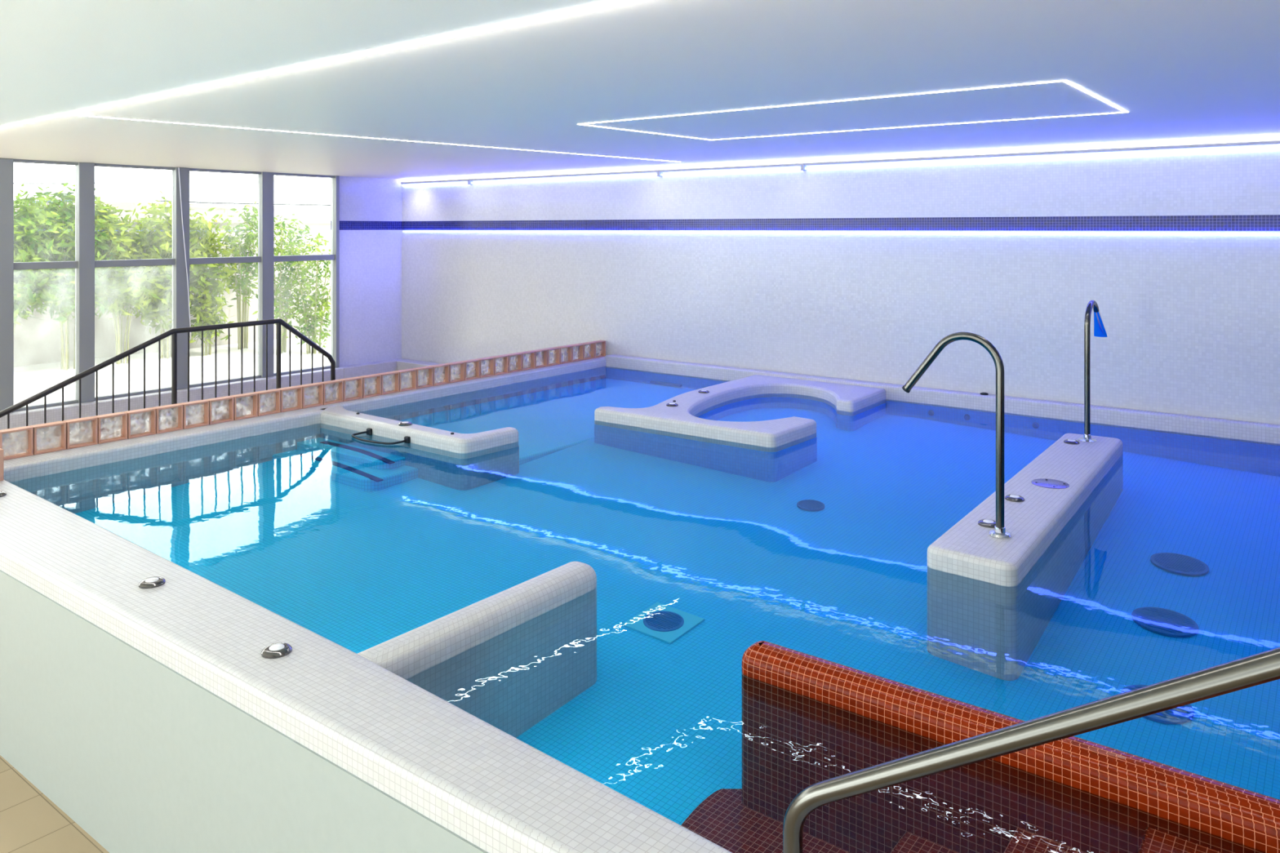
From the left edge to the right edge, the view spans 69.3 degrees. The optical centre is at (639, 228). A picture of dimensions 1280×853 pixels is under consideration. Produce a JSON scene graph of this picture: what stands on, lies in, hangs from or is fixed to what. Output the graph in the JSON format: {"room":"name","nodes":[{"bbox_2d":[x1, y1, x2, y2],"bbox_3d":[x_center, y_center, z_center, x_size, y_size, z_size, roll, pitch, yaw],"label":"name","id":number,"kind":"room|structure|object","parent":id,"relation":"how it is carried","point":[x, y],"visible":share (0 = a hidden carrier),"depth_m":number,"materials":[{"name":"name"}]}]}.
{"room":"indoor spa pool","nodes":[
{"label":"indoor spa pool","id":0,"kind":"room"},
{"bbox_2d":[0,755,109,852],"bbox_3d":[-1.692,2.570,4.785,13.900,0.100,11.950,0,0,37],"label":"floor","id":1,"kind":"structure","parent":0,"point":[30,822],"depth_m":3.92,"materials":[{"name":"beige tile"}]},
{"bbox_2d":[69,404,265,442],"bbox_3d":[-4.052,2.145,8.162,1.450,0.750,3.650,0,0,37],"label":"trim","id":2,"kind":"structure","parent":1,"relation":"on","point":[222,408],"depth_m":8.47,"materials":[{"name":"white tile"}]},
{"bbox_2d":[0,318,335,439],"bbox_3d":[-4.096,1.665,7.190,0.044,1.710,3.968,0,0,37],"label":"stair railing","id":3,"kind":"object","parent":1,"relation":"on","point":[173,332],"visible":0.56,"depth_m":7.57,"materials":[{"name":"black metal"}]},
{"bbox_2d":[0,354,1279,852],"bbox_3d":[1.233,2.015,5.534,9.960,1.010,7.007,0,0,37],"label":"swimming pool","id":4,"kind":"object","parent":1,"relation":"on","point":[157,720],"depth_m":4.83,"materials":[{"name":"white tile"}]},
{"bbox_2d":[0,448,4,480],"bbox_3d":[-3.991,1.445,5.680,0.198,0.190,0.085,0,0,37],"label":"glass block","id":5,"kind":"object","parent":4,"relation":"on","point":[2,451],"visible":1,"depth_m":5.65,"materials":[{"name":"glass"}]},
{"bbox_2d":[0,426,33,460],"bbox_3d":[-4.210,1.445,6.226,0.085,0.190,0.198,0,0,37],"label":"glass block","id":6,"kind":"object","parent":4,"relation":"on","point":[25,436],"visible":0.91,"depth_m":6.24,"materials":[{"name":"glass"}]},
{"bbox_2d":[30,421,66,454],"bbox_3d":[-4.086,1.445,6.388,0.085,0.190,0.198,0,0,37],"label":"glass block","id":7,"kind":"object","parent":4,"relation":"on","point":[58,428],"visible":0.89,"depth_m":6.40,"materials":[{"name":"glass"}]},
{"bbox_2d":[62,416,97,448],"bbox_3d":[-3.962,1.445,6.550,0.085,0.190,0.198,0,0,37],"label":"glass block","id":8,"kind":"object","parent":4,"relation":"on","point":[89,425],"visible":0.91,"depth_m":6.57,"materials":[{"name":"glass"}]},
{"bbox_2d":[93,411,127,444],"bbox_3d":[-3.839,1.445,6.711,0.085,0.190,0.198,0,0,37],"label":"glass block","id":9,"kind":"object","parent":4,"relation":"on","point":[107,430],"visible":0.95,"depth_m":6.72,"materials":[{"name":"glass"}]},
{"bbox_2d":[123,407,155,438],"bbox_3d":[-3.715,1.445,6.873,0.085,0.190,0.198,0,0,37],"label":"glass block","id":10,"kind":"object","parent":4,"relation":"on","point":[140,415],"visible":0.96,"depth_m":6.88,"materials":[{"name":"glass"}]},
{"bbox_2d":[151,403,182,433],"bbox_3d":[-3.592,1.445,7.035,0.085,0.190,0.198,0,0,37],"label":"glass block","id":11,"kind":"object","parent":4,"relation":"on","point":[171,426],"visible":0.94,"depth_m":7.05,"materials":[{"name":"glass"}]},
{"bbox_2d":[178,400,208,429],"bbox_3d":[-3.468,1.445,7.196,0.085,0.190,0.198,0,0,37],"label":"glass block","id":12,"kind":"object","parent":4,"relation":"on","point":[189,415],"visible":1,"depth_m":7.20,"materials":[{"name":"glass"}]},
{"bbox_2d":[204,395,234,424],"bbox_3d":[-3.345,1.445,7.358,0.085,0.190,0.198,0,0,37],"label":"glass block","id":13,"kind":"object","parent":4,"relation":"on","point":[228,402],"visible":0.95,"depth_m":7.37,"materials":[{"name":"glass"}]},
{"bbox_2d":[230,392,257,420],"bbox_3d":[-3.221,1.445,7.520,0.085,0.190,0.198,0,0,37],"label":"glass block","id":14,"kind":"object","parent":4,"relation":"on","point":[251,403],"visible":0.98,"depth_m":7.53,"materials":[{"name":"glass"}]},
{"bbox_2d":[253,388,280,416],"bbox_3d":[-3.098,1.445,7.681,0.085,0.190,0.198,0,0,37],"label":"glass block","id":15,"kind":"object","parent":4,"relation":"on","point":[273,406],"visible":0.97,"depth_m":7.71,"materials":[{"name":"glass"}]},
{"bbox_2d":[275,385,302,412],"bbox_3d":[-2.974,1.445,7.843,0.085,0.190,0.198,0,0,37],"label":"glass block","id":16,"kind":"object","parent":4,"relation":"on","point":[295,403],"visible":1,"depth_m":7.87,"materials":[{"name":"glass"}]},
{"bbox_2d":[297,382,323,408],"bbox_3d":[-2.851,1.445,8.005,0.085,0.190,0.198,0,0,37],"label":"glass block","id":17,"kind":"object","parent":4,"relation":"on","point":[315,399],"visible":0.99,"depth_m":8.02,"materials":[{"name":"glass"}]},
{"bbox_2d":[318,379,343,404],"bbox_3d":[-2.727,1.445,8.167,0.085,0.190,0.198,0,0,37],"label":"glass block","id":18,"kind":"object","parent":4,"relation":"on","point":[331,386],"visible":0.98,"depth_m":8.19,"materials":[{"name":"glass"}]},
{"bbox_2d":[340,376,362,401],"bbox_3d":[-2.603,1.445,8.328,0.085,0.190,0.198,0,0,37],"label":"glass block","id":19,"kind":"object","parent":4,"relation":"on","point":[352,395],"visible":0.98,"depth_m":8.35,"materials":[{"name":"glass"}]},
{"bbox_2d":[357,373,381,398],"bbox_3d":[-2.480,1.445,8.490,0.085,0.190,0.198,0,0,37],"label":"glass block","id":20,"kind":"object","parent":4,"relation":"on","point":[375,379],"visible":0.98,"depth_m":8.51,"materials":[{"name":"glass"}]},
{"bbox_2d":[377,371,399,395],"bbox_3d":[-2.356,1.445,8.652,0.085,0.190,0.198,0,0,37],"label":"glass block","id":21,"kind":"object","parent":4,"relation":"on","point":[385,376],"visible":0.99,"depth_m":8.67,"materials":[{"name":"glass"}]},
{"bbox_2d":[395,368,416,391],"bbox_3d":[-2.233,1.445,8.813,0.085,0.190,0.198,0,0,37],"label":"glass block","id":22,"kind":"object","parent":4,"relation":"on","point":[403,380],"visible":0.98,"depth_m":8.83,"materials":[{"name":"glass"}]},
{"bbox_2d":[320,405,519,490],"bbox_3d":[-1.853,1.863,7.511,1.944,0.693,0.574,0,0,37],"label":"divider","id":23,"kind":"object","parent":4,"relation":"in","point":[457,461],"depth_m":7.00,"materials":[{"name":"white tile"}]},
{"bbox_2d":[351,427,410,444],"bbox_3d":[-2.029,1.620,7.167,0.537,0.050,0.223,0,0,37],"label":"grab bar","id":24,"kind":"object","parent":23,"relation":"attached to","point":[369,431],"visible":1,"depth_m":7.08,"materials":[{"name":"metal"}]},
{"bbox_2d":[411,365,433,388],"bbox_3d":[-2.109,1.445,8.975,0.085,0.190,0.198,0,0,37],"label":"glass block","id":25,"kind":"object","parent":4,"relation":"on","point":[427,371],"visible":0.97,"depth_m":9.00,"materials":[{"name":"glass"}]},
{"bbox_2d":[428,363,449,386],"bbox_3d":[-1.986,1.445,9.137,0.085,0.190,0.198,0,0,37],"label":"glass block","id":26,"kind":"object","parent":4,"relation":"on","point":[443,368],"visible":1,"depth_m":9.17,"materials":[{"name":"glass"}]},
{"bbox_2d":[444,361,465,383],"bbox_3d":[-1.862,1.445,9.299,0.085,0.190,0.198,0,0,37],"label":"glass block","id":27,"kind":"object","parent":4,"relation":"on","point":[460,370],"visible":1,"depth_m":9.34,"materials":[{"name":"glass"}]},
{"bbox_2d":[460,359,479,380],"bbox_3d":[-1.739,1.445,9.460,0.085,0.190,0.198,0,0,37],"label":"glass block","id":28,"kind":"object","parent":4,"relation":"on","point":[474,373],"visible":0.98,"depth_m":9.49,"materials":[{"name":"glass"}]},
{"bbox_2d":[357,561,596,737],"bbox_3d":[-0.630,1.875,3.804,0.180,0.670,1.280,0,0,37],"label":"divider","id":29,"kind":"object","parent":4,"relation":"in","point":[509,659],"visible":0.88,"depth_m":3.81,"materials":[{"name":"white tile"}]},
{"bbox_2d":[476,356,494,377],"bbox_3d":[-1.615,1.445,9.622,0.085,0.190,0.198,0,0,37],"label":"glass block","id":30,"kind":"object","parent":4,"relation":"on","point":[490,364],"visible":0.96,"depth_m":9.65,"materials":[{"name":"glass"}]},
{"bbox_2d":[490,355,508,375],"bbox_3d":[-1.492,1.445,9.784,0.085,0.190,0.198,0,0,37],"label":"glass block","id":31,"kind":"object","parent":4,"relation":"on","point":[504,360],"visible":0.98,"depth_m":9.83,"materials":[{"name":"glass"}]},
{"bbox_2d":[503,352,521,373],"bbox_3d":[-1.368,1.445,9.945,0.085,0.190,0.198,0,0,37],"label":"glass block","id":32,"kind":"object","parent":4,"relation":"on","point":[517,357],"visible":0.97,"depth_m":9.97,"materials":[{"name":"glass"}]},
{"bbox_2d":[519,351,534,370],"bbox_3d":[-1.244,1.445,10.107,0.085,0.190,0.198,0,0,37],"label":"glass block","id":33,"kind":"object","parent":4,"relation":"on","point":[526,365],"visible":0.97,"depth_m":10.14,"materials":[{"name":"glass"}]},
{"bbox_2d":[531,348,547,368],"bbox_3d":[-1.121,1.445,10.269,0.085,0.190,0.198,0,0,37],"label":"glass block","id":34,"kind":"object","parent":4,"relation":"on","point":[540,355],"visible":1,"depth_m":10.29,"materials":[{"name":"glass"}]},
{"bbox_2d":[542,346,559,366],"bbox_3d":[-0.997,1.445,10.431,0.085,0.190,0.198,0,0,37],"label":"glass block","id":35,"kind":"object","parent":4,"relation":"on","point":[557,350],"visible":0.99,"depth_m":10.45,"materials":[{"name":"glass"}]},
{"bbox_2d":[557,345,572,364],"bbox_3d":[-0.874,1.445,10.592,0.085,0.190,0.198,0,0,37],"label":"glass block","id":36,"kind":"object","parent":4,"relation":"on","point":[566,350],"visible":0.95,"depth_m":10.63,"materials":[{"name":"glass"}]},
{"bbox_2d":[568,343,583,362],"bbox_3d":[-0.750,1.445,10.754,0.085,0.190,0.198,0,0,37],"label":"glass block","id":37,"kind":"object","parent":4,"relation":"on","point":[576,347],"visible":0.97,"depth_m":10.79,"materials":[{"name":"glass"}]},
{"bbox_2d":[579,342,595,359],"bbox_3d":[-0.627,1.445,10.916,0.085,0.190,0.198,0,0,37],"label":"glass block","id":38,"kind":"object","parent":4,"relation":"on","point":[591,348],"visible":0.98,"depth_m":10.96,"materials":[{"name":"glass"}]},
{"bbox_2d":[591,340,605,358],"bbox_3d":[-0.503,1.445,11.077,0.085,0.190,0.198,0,0,37],"label":"glass block","id":39,"kind":"object","parent":4,"relation":"on","point":[601,344],"visible":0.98,"depth_m":11.11,"materials":[{"name":"glass"}]},
{"bbox_2d":[622,602,704,644],"bbox_3d":[0.122,2.032,4.771,0.305,0.037,0.305,0,0,37],"label":"drain","id":40,"kind":"object","parent":4,"relation":"in","point":[661,622],"visible":1,"depth_m":4.75,"materials":[{"name":"plastic"}]},
{"bbox_2d":[594,374,886,482],"bbox_3d":[1.033,1.863,8.379,1.777,0.693,2.478,0,0,37],"label":"surround","id":41,"kind":"object","parent":4,"relation":"in","point":[691,432],"depth_m":7.64,"materials":[{"name":"white tile"}]},
{"bbox_2d":[796,499,824,511],"bbox_3d":[1.185,1.920,6.418,0.190,0.028,0.190,0,0,-3],"label":"drain","id":42,"kind":"object","parent":4,"relation":"in","point":[806,504],"visible":1,"depth_m":6.39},
{"bbox_2d":[928,409,933,416],"bbox_3d":[2.716,1.720,8.628,0.090,0.090,0.030,0,0,37],"label":"jet","id":43,"kind":"object","parent":4,"relation":"attached to","point":[931,412],"visible":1,"depth_m":8.62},
{"bbox_2d":[680,788,1222,852],"bbox_3d":[1.784,1.705,1.759,4.500,1.010,1.102,0,0,37],"label":"stairs","id":44,"kind":"structure","parent":4,"relation":"in","point":[722,819],"depth_m":3.18,"materials":[{"name":"tile"}]},
{"bbox_2d":[964,413,970,420],"bbox_3d":[2.982,1.720,8.432,0.090,0.090,0.030,0,0,37],"label":"jet","id":45,"kind":"object","parent":4,"relation":"attached to","point":[966,417],"visible":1,"depth_m":8.42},
{"bbox_2d":[742,640,1279,852],"bbox_3d":[2.146,1.875,2.142,4.390,0.670,0.150,0,0,37],"label":"wall","id":46,"kind":"structure","parent":4,"relation":"in","point":[807,720],"depth_m":2.96,"materials":[{"name":"tile"}]},
{"bbox_2d":[927,433,1122,680],"bbox_3d":[2.457,1.863,5.628,0.429,0.693,3.172,0,0,36],"label":"divider","id":47,"kind":"object","parent":4,"relation":"in","point":[991,601],"depth_m":4.58,"materials":[{"name":"white tile"}]},
{"bbox_2d":[902,331,1011,539],"bbox_3d":[1.623,1.036,4.770,0.560,1.013,0.108,0,0,37],"label":"spout","id":48,"kind":"object","parent":47,"relation":"on","point":[999,532],"visible":1,"depth_m":4.62,"materials":[{"name":"metal"}]},
{"bbox_2d":[1031,478,1069,488],"bbox_3d":[2.472,1.538,5.574,0.210,0.011,0.210,0,0,37],"label":"cover plate","id":49,"kind":"object","parent":47,"relation":"on","point":[1042,482],"visible":1,"depth_m":5.56,"materials":[{"name":"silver metal"}]},
{"bbox_2d":[1077,300,1107,442],"bbox_3d":[3.369,1.037,6.875,0.124,1.012,0.530,0,0,37],"label":"spout","id":50,"kind":"object","parent":47,"relation":"on","point":[1099,327],"visible":1,"depth_m":6.71,"materials":[{"name":"metal"}]},
{"bbox_2d":[1032,422,1039,428],"bbox_3d":[3.457,1.720,8.082,0.090,0.090,0.030,0,0,37],"label":"jet","id":51,"kind":"object","parent":4,"relation":"attached to","point":[1035,424],"visible":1,"depth_m":8.07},
{"bbox_2d":[1120,684,1193,724],"bbox_3d":[2.255,2.075,4.040,0.279,0.033,0.279,0,0,-3],"label":"drain","id":52,"kind":"object","parent":4,"relation":"in","point":[1182,714],"visible":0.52,"depth_m":3.94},
{"bbox_2d":[1131,607,1198,637],"bbox_3d":[2.706,2.028,4.772,0.299,0.035,0.299,0,0,-3],"label":"drain","id":53,"kind":"object","parent":4,"relation":"in","point":[1162,621],"visible":1,"depth_m":4.75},
{"bbox_2d":[1150,552,1208,576],"bbox_3d":[3.187,1.982,5.468,0.299,0.035,0.299,0,0,-3],"label":"drain","id":54,"kind":"object","parent":4,"relation":"in","point":[1175,563],"visible":1,"depth_m":5.44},
{"bbox_2d":[782,647,1279,852],"bbox_3d":[0.972,1.430,1.682,1.624,2.179,0.100,0,0,35],"label":"handrail","id":55,"kind":"object","parent":1,"relation":"on","point":[1262,668],"visible":1,"depth_m":1.81,"materials":[{"name":"silver metal"}]},
{"bbox_2d":[75,162,174,403],"bbox_3d":[-5.773,0.590,10.571,0.110,2.620,1.210,0,0,37],"label":"window","id":56,"kind":"structure","parent":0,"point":[84,171],"depth_m":10.12,"materials":[{"name":"grey metal"}]},
{"bbox_2d":[330,176,401,366],"bbox_3d":[-3.880,0.900,13.164,0.150,3.240,1.090,0,0,37],"label":"wall","id":57,"kind":"structure","parent":0,"point":[371,208],"depth_m":13.08,"materials":[{"name":"white paint"}]},
{"bbox_2d":[0,158,78,412],"bbox_3d":[-6.328,0.590,9.844,0.110,2.620,0.940,0,0,37],"label":"window","id":58,"kind":"structure","parent":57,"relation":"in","point":[7,266],"depth_m":9.53,"materials":[{"name":"grey metal"}]},
{"bbox_2d":[0,367,343,455],"bbox_3d":[-7.413,2.210,8.408,0.310,0.620,10.760,0,0,37],"label":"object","id":59,"kind":"structure","parent":57,"relation":"attached to","point":[54,414],"depth_m":10.54,"materials":[{"name":"white tile"}]},
{"bbox_2d":[172,167,261,389],"bbox_3d":[-5.123,0.590,11.421,0.110,2.620,1.250,0,0,37],"label":"window","id":60,"kind":"structure","parent":57,"relation":"in","point":[180,314],"depth_m":10.95,"materials":[{"name":"grey metal"}]},
{"bbox_2d":[257,171,339,377],"bbox_3d":[-4.498,0.590,12.240,0.110,2.620,1.130,0,0,37],"label":"window","id":61,"kind":"structure","parent":57,"relation":"in","point":[265,180],"depth_m":11.85,"materials":[{"name":"grey metal"}]},
{"bbox_2d":[0,0,1279,179],"bbox_3d":[-1.677,-0.805,4.805,13.900,0.230,12.000,0,0,37],"label":"ceiling","id":62,"kind":"structure","parent":0,"point":[1180,69],"depth_m":4.45,"materials":[{"name":"paint"}]},
{"bbox_2d":[177,167,191,339],"bbox_3d":[-5.383,0.300,10.947,0.014,2.041,0.152,0,0,41],"label":"hanging cord","id":63,"kind":"object","parent":62,"relation":"hanging from","point":[178,167],"visible":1,"depth_m":10.94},
{"bbox_2d":[0,0,641,128],"bbox_3d":[-1.925,-0.703,4.332,13.486,0.037,0.022,0,0,39],"label":"led strip","id":64,"kind":"object","parent":62,"relation":"attached to","point":[620,2],"visible":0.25,"depth_m":3.62,"materials":[{"name":"white plastic"}]},
{"bbox_2d":[70,114,679,162],"bbox_3d":[-1.606,-0.719,7.897,0.018,0.004,5.842,0,0,44],"label":"led strip","id":65,"kind":"object","parent":62,"relation":"attached to","point":[70,114],"visible":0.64,"depth_m":7.11,"materials":[{"name":"white plastic"}]},
{"bbox_2d":[577,80,1128,140],"bbox_3d":[1.292,-0.719,6.048,3.148,0.004,1.578,0,0,37],"label":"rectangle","id":66,"kind":"object","parent":62,"relation":"attached to","point":[1064,81],"visible":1,"depth_m":5.68,"materials":[{"name":"white plastic"}]},
{"bbox_2d":[401,134,1279,425],"bbox_3d":[1.920,0.800,9.513,13.900,3.440,0.150,0,0,37],"label":"wall","id":67,"kind":"structure","parent":0,"point":[1191,322],"depth_m":9.00,"materials":[{"name":"white paint"}]},
{"bbox_2d":[339,358,488,393],"bbox_3d":[-2.330,2.210,11.980,3.750,0.620,1.090,0,0,37],"label":"trim","id":68,"kind":"structure","parent":67,"relation":"attached to","point":[370,368],"depth_m":13.00,"materials":[{"name":"white tile"}]},
{"bbox_2d":[400,140,1279,184],"bbox_3d":[1.917,-0.661,9.386,13.550,0.027,0.055,0,0,37],"label":"rail","id":69,"kind":"object","parent":67,"relation":"attached to","point":[1270,142],"depth_m":8.83,"materials":[{"name":"white metal"}]},
{"bbox_2d":[657,170,662,176],"bbox_3d":[0.227,-0.635,10.675,0.040,0.070,0.060,0,0,37],"label":"clip","id":70,"kind":"object","parent":69,"relation":"attached to","point":[659,174],"visible":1,"depth_m":10.65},
{"bbox_2d":[800,163,806,170],"bbox_3d":[1.690,-0.635,9.557,0.040,0.070,0.060,0,0,37],"label":"clip","id":71,"kind":"object","parent":69,"relation":"attached to","point":[802,166],"visible":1,"depth_m":9.53,"materials":[{"name":"white plastic"}]},
{"bbox_2d":[402,231,1279,235],"bbox_3d":[1.927,0.045,9.400,13.550,0.022,0.022,0,0,37],"label":"strip","id":72,"kind":"object","parent":67,"relation":"attached to","point":[603,232],"visible":1,"depth_m":8.90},
{"bbox_2d":[402,146,1279,186],"bbox_3d":[1.924,-0.621,9.395,13.550,0.018,0.028,0,0,37],"label":"strip","id":73,"kind":"object","parent":67,"relation":"attached to","point":[1275,147],"visible":1,"depth_m":8.85,"materials":[{"name":"white plastic"}]},
{"label":"outside","id":74,"kind":"structure","parent":0,"visible":0},
{"bbox_2d":[13,333,330,406],"bbox_3d":[-14.255,2.320,23.476,28.840,0.200,60.000,0,0,37],"label":"ground","id":75,"kind":"structure","parent":74,"point":[29,380],"depth_m":14.49,"materials":[{"name":"white concrete"}]},
{"bbox_2d":[13,189,75,332],"bbox_3d":[-9.336,0.828,13.790,1.877,2.785,1.839,0,0,37],"label":"bamboo plant","id":76,"kind":"object","parent":75,"relation":"on","point":[28,242],"visible":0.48,"depth_m":13.75,"materials":[{"name":"green plant"}]},
{"bbox_2d":[30,181,75,370],"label":"bamboo plant","id":77,"kind":"object","parent":75,"relation":"on","point":[64,286],"depth_m":14.29,"materials":[{"name":"green plant"}]},
{"bbox_2d":[94,187,128,315],"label":"bamboo plant","id":78,"kind":"object","parent":75,"relation":"on","point":[103,246],"depth_m":14.64,"materials":[{"name":"green plant"}]},
{"bbox_2d":[61,187,190,364],"bbox_3d":[-8.537,0.759,15.150,1.832,2.923,2.034,0,0,37],"label":"bamboo plant","id":79,"kind":"object","parent":75,"relation":"on","point":[128,287],"visible":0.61,"depth_m":15.08,"materials":[{"name":"green plant"}]},
{"bbox_2d":[132,206,172,358],"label":"bamboo plant","id":80,"kind":"object","parent":75,"relation":"on","point":[162,315],"depth_m":15.57,"materials":[{"name":"green plant"}]},
{"bbox_2d":[13,200,330,366],"bbox_3d":[-10.624,0.880,14.409,0.520,2.680,22.000,0,0,37],"label":"wall","id":81,"kind":"structure","parent":75,"relation":"on","point":[37,340],"depth_m":16.84,"materials":[{"name":"white paint"}]},
{"bbox_2d":[13,182,151,202],"bbox_3d":[-9.546,-0.644,15.342,0.026,0.369,2.792,0,0,37],"label":"overhead cable","id":82,"kind":"object","parent":81,"relation":"attached to","point":[74,182],"visible":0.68,"depth_m":15.86,"materials":[{"name":"grey metal"}]},
{"bbox_2d":[163,186,172,203],"bbox_3d":[-8.593,-0.617,17.084,0.086,0.317,0.416,0,0,37],"label":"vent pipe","id":83,"kind":"object","parent":81,"relation":"on","point":[166,193],"visible":0.44,"depth_m":16.95,"materials":[{"name":"white metal"}]},
{"bbox_2d":[154,200,330,205],"bbox_3d":[-6.845,-0.490,19.010,0.028,0.044,6.100,0,0,37],"label":"cable","id":84,"kind":"object","parent":81,"relation":"attached to","point":[154,200],"visible":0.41,"depth_m":17.83,"materials":[{"name":"rubber"}]},
{"bbox_2d":[189,207,217,309],"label":"bamboo plant","id":85,"kind":"object","parent":75,"relation":"on","point":[202,223],"depth_m":15.95,"materials":[{"name":"green plant"}]},
{"bbox_2d":[189,222,242,355],"bbox_3d":[-7.551,1.057,16.257,1.055,2.326,1.310,0,0,37],"label":"bamboo plant","id":86,"kind":"object","parent":75,"relation":"on","point":[208,302],"visible":0.78,"depth_m":16.09,"materials":[{"name":"green plant"}]},
{"bbox_2d":[211,196,275,349],"bbox_3d":[-7.392,0.810,17.050,1.023,2.821,1.389,0,0,37],"label":"bamboo plant","id":87,"kind":"object","parent":75,"relation":"on","point":[245,268],"visible":0.73,"depth_m":17.08,"materials":[{"name":"green plant"}]},
{"bbox_2d":[244,213,319,352],"bbox_3d":[-6.384,0.906,16.590,1.362,2.629,1.303,0,0,-39],"label":"bamboo plant","id":88,"kind":"object","parent":75,"relation":"on","point":[281,299],"visible":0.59,"depth_m":16.48,"materials":[{"name":"green plant"}]},
{"bbox_2d":[277,231,330,354],"bbox_3d":[-5.804,1.112,16.454,1.428,2.223,1.200,0,0,28],"label":"bamboo plant","id":89,"kind":"object","parent":75,"relation":"on","point":[313,301],"visible":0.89,"depth_m":16.34,"materials":[{"name":"green plant"}]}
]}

